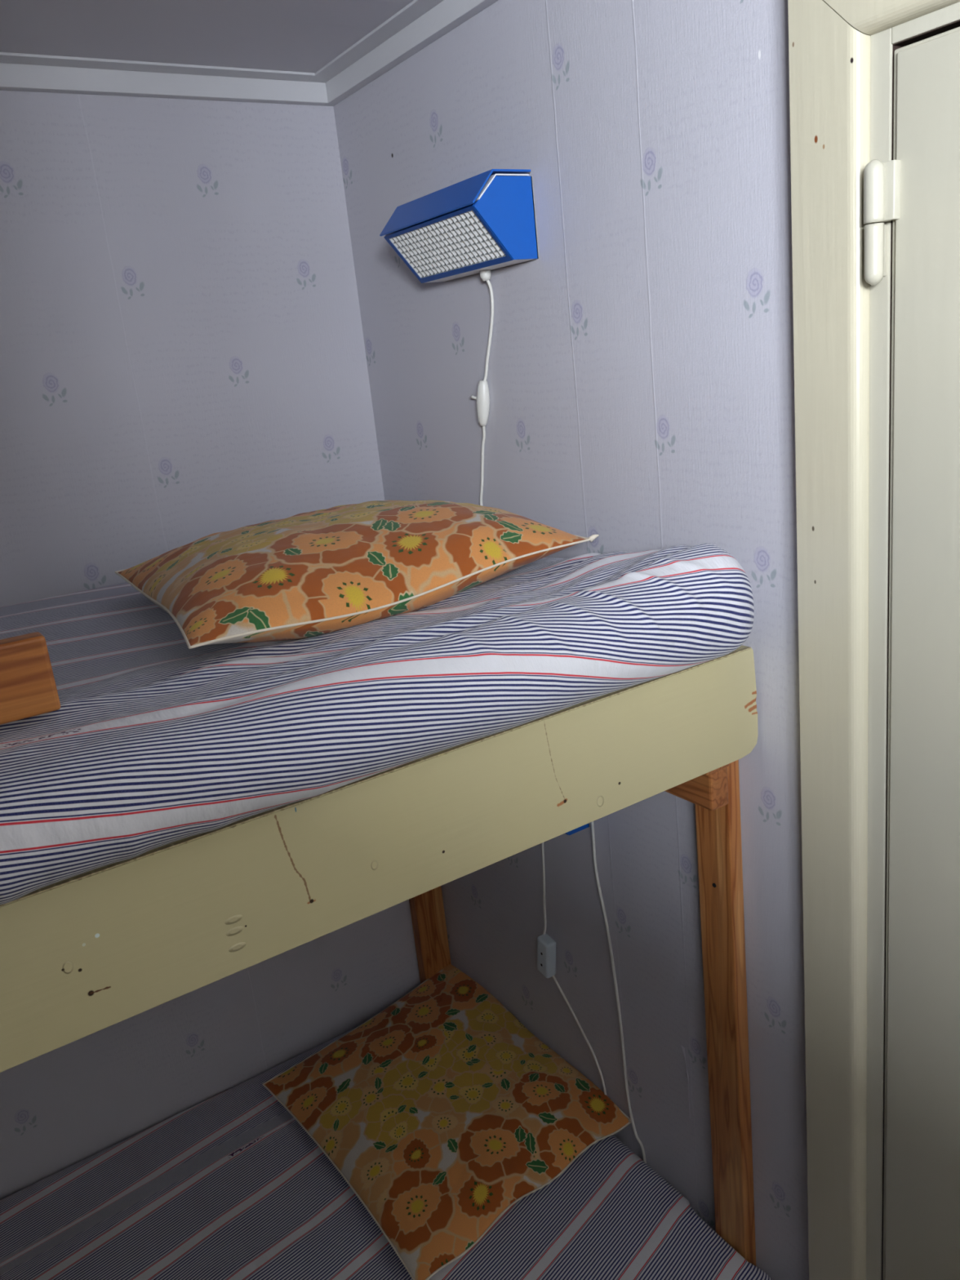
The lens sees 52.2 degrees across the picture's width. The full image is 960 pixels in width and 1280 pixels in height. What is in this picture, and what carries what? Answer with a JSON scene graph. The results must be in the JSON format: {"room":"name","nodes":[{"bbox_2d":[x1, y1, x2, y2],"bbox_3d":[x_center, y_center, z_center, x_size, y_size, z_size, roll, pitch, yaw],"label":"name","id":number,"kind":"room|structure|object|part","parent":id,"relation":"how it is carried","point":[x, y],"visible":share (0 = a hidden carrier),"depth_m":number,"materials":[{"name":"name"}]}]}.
{"room":"bunk bedroom","nodes":[
{"label":"bunk bedroom","id":0,"kind":"room"},
{"bbox_2d":[0,0,413,73],"bbox_3d":[-0.708,-0.514,0.397,2.250,0.062,1.550,-16,18,-31],"label":"ceiling","id":1,"kind":"structure","parent":0,"point":[305,36],"depth_m":1.20,"materials":[{"name":"paint"}]},
{"bbox_2d":[0,89,420,1199],"bbox_3d":[-0.995,0.392,1.280,2.250,2.088,0.100,-16,18,-31],"label":"wall","id":2,"kind":"structure","parent":0,"point":[183,359],"depth_m":1.45,"materials":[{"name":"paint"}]},
{"bbox_2d":[0,52,328,105],"bbox_3d":[-1.067,-0.579,0.938,2.034,0.030,0.047,-16,18,-31],"label":"trim","id":3,"kind":"structure","parent":2,"relation":"attached to","point":[21,72],"depth_m":1.32,"materials":[{"name":"paint"}]},
{"bbox_2d":[333,0,808,1279],"bbox_3d":[0.435,0.311,1.018,0.107,2.088,1.870,-16,18,-31],"label":"wall","id":4,"kind":"structure","parent":0,"point":[640,379],"depth_m":1.15,"materials":[{"name":"paper"}]},
{"bbox_2d":[306,0,497,106],"bbox_3d":[0.663,-0.536,0.120,0.047,0.030,3.300,-16,18,-31],"label":"trim","id":5,"kind":"structure","parent":4,"relation":"attached to","point":[418,24],"depth_m":1.28,"materials":[{"name":"paint"}]},
{"bbox_2d":[379,168,646,1163],"bbox_3d":[0.057,0.112,1.362,0.091,1.381,0.303,-16,18,-31],"label":"wall lamp","id":6,"kind":"object","parent":4,"relation":"attached to","point":[485,222],"visible":0.93,"depth_m":1.19,"materials":[{"name":"blue paint"}]},
{"bbox_3d":[-0.089,-0.526,1.313,0.085,0.090,0.002,-16,18,-31],"label":"panel","id":7,"kind":"part","parent":6,"relation":"part of","materials":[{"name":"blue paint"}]},
{"bbox_3d":[-0.042,-0.490,1.220,0.054,0.064,0.213,-16,18,-31],"label":"frame","id":8,"kind":"part","parent":6,"relation":"part of","materials":[{"name":"blue paint"}]},
{"bbox_2d":[470,379,489,426],"bbox_3d":[0.001,-0.321,1.329,0.016,0.061,0.035,-16,18,-31],"label":"switch","id":9,"kind":"object","parent":6,"relation":"attached to","point":[482,397],"depth_m":1.32,"materials":[{"name":"white plastic"}]},
{"bbox_3d":[0.008,-0.403,1.281,0.011,0.131,0.040,-16,18,-31],"label":"cord","id":10,"kind":"part","parent":6,"relation":"part of","materials":[{"name":"white plastic"}]},
{"bbox_3d":[0.029,-0.489,1.136,0.085,0.090,0.002,-16,18,-31],"label":"panel","id":11,"kind":"part","parent":6,"relation":"part of","materials":[{"name":"blue paint"}]},
{"bbox_3d":[0.116,0.244,1.406,0.007,1.093,0.265,-16,18,-31],"label":"cord","id":12,"kind":"part","parent":6,"relation":"part of","materials":[{"name":"white plastic"}]},
{"bbox_2d":[537,822,606,1094],"bbox_3d":[0.075,0.423,1.475,0.091,0.551,0.224,-16,18,-31],"label":"wall lamp","id":13,"kind":"object","parent":4,"relation":"attached to","point":[546,945],"visible":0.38,"depth_m":1.51,"materials":[{"name":"blue paint"}]},
{"bbox_3d":[0.096,0.357,1.486,0.010,0.224,0.031,-16,18,-31],"label":"cord","id":14,"kind":"part","parent":13,"relation":"part of","materials":[{"name":"white plastic"}]},
{"bbox_3d":[0.112,0.226,1.329,0.085,0.090,0.002,-16,18,-31],"label":"panel","id":15,"kind":"part","parent":13,"relation":"part of","materials":[{"name":"blue paint"}]},
{"bbox_3d":[0.153,0.607,1.512,0.007,0.163,0.109,-17,19,-33],"label":"cord","id":16,"kind":"part","parent":13,"relation":"part of","materials":[{"name":"white plastic"}]},
{"bbox_2d":[787,0,870,1279],"bbox_3d":[0.377,0.389,1.033,0.024,1.942,0.068,-16,18,-31],"label":"trim","id":17,"kind":"structure","parent":4,"relation":"attached to","point":[829,58],"depth_m":0.90,"materials":[{"name":"beige paint"}]},
{"bbox_2d":[823,0,959,35],"bbox_3d":[0.525,-0.432,0.415,0.024,0.068,0.958,-16,18,-31],"label":"trim","id":18,"kind":"structure","parent":4,"relation":"attached to","point":[870,17],"depth_m":0.74,"materials":[{"name":"beige paint"}]},
{"bbox_2d":[863,26,959,1279],"bbox_3d":[0.630,0.498,0.691,0.063,1.850,0.796,-16,18,-31],"label":"door","id":19,"kind":"structure","parent":4,"relation":"in","point":[918,190],"depth_m":0.85,"materials":[{"name":"paint"}]},
{"bbox_2d":[866,1,959,1279],"bbox_3d":[0.668,0.485,0.705,0.100,1.874,0.822,-16,18,-31],"label":"trim","id":20,"kind":"structure","parent":4,"relation":"attached to","point":[882,42],"depth_m":0.88,"materials":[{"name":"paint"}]},
{"bbox_3d":[0.049,1.706,0.177,2.250,0.050,3.500,-16,18,-31],"label":"floor","id":21,"kind":"structure","parent":0,"visible":0},
{"bbox_2d":[0,644,758,1266],"bbox_3d":[-0.677,0.827,0.979,2.029,1.350,0.881,-16,18,-31],"label":"bunk bed","id":22,"kind":"object","parent":21,"relation":"on","point":[82,955],"visible":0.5,"depth_m":0.83,"materials":[{"name":"beige paint"}]},
{"bbox_2d":[0,542,754,905],"bbox_3d":[-0.763,0.141,0.804,2.008,0.157,0.824,-16,18,-31],"label":"mattress","id":23,"kind":"object","parent":22,"relation":"on","point":[153,741],"visible":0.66,"depth_m":0.79,"materials":[{"name":"blue fabric"}]},
{"bbox_2d":[0,631,60,724],"bbox_3d":[-0.769,0.149,0.447,1.091,0.058,0.021,-16,18,-31],"label":"wooden board","id":24,"kind":"object","parent":23,"relation":"on","point":[28,686],"visible":1,"depth_m":0.71,"materials":[{"name":"orange wood"}]},
{"bbox_2d":[114,500,599,648],"bbox_3d":[-0.168,-0.108,1.174,0.544,0.093,0.561,-16,18,-31],"label":"pillow","id":25,"kind":"object","parent":23,"relation":"on","point":[317,572],"visible":1,"depth_m":0.99,"materials":[{"name":"fabric"}]},
{"bbox_3d":[-0.553,0.297,0.532,2.027,0.118,0.024,-16,18,-31],"label":"rail","id":26,"kind":"part","parent":22,"relation":"part of","materials":[{"name":"beige paint"}]},
{"bbox_2d":[0,1026,772,1279],"bbox_3d":[-0.658,1.024,1.043,2.014,0.144,0.861,-16,18,-31],"label":"mattress","id":27,"kind":"object","parent":22,"relation":"on","point":[230,1185],"visible":0.54,"depth_m":1.38,"materials":[{"name":"blue fabric"}]},
{"bbox_2d":[262,964,631,1279],"bbox_3d":[-0.071,0.709,1.548,0.425,0.061,0.560,-16,18,-31],"label":"pillow","id":28,"kind":"object","parent":27,"relation":"on","point":[441,1111],"visible":0.99,"depth_m":1.47,"materials":[{"name":"fabric"}]},
{"bbox_3d":[-0.086,0.613,1.854,0.058,1.165,0.026,-16,18,-31],"label":"post","id":29,"kind":"part","parent":22,"relation":"part of","materials":[{"name":"orange wood"}]},
{"bbox_3d":[0.323,0.674,1.254,0.020,1.288,0.053,-16,18,-31],"label":"post","id":30,"kind":"part","parent":22,"relation":"part of","materials":[{"name":"orange wood"}]}
]}

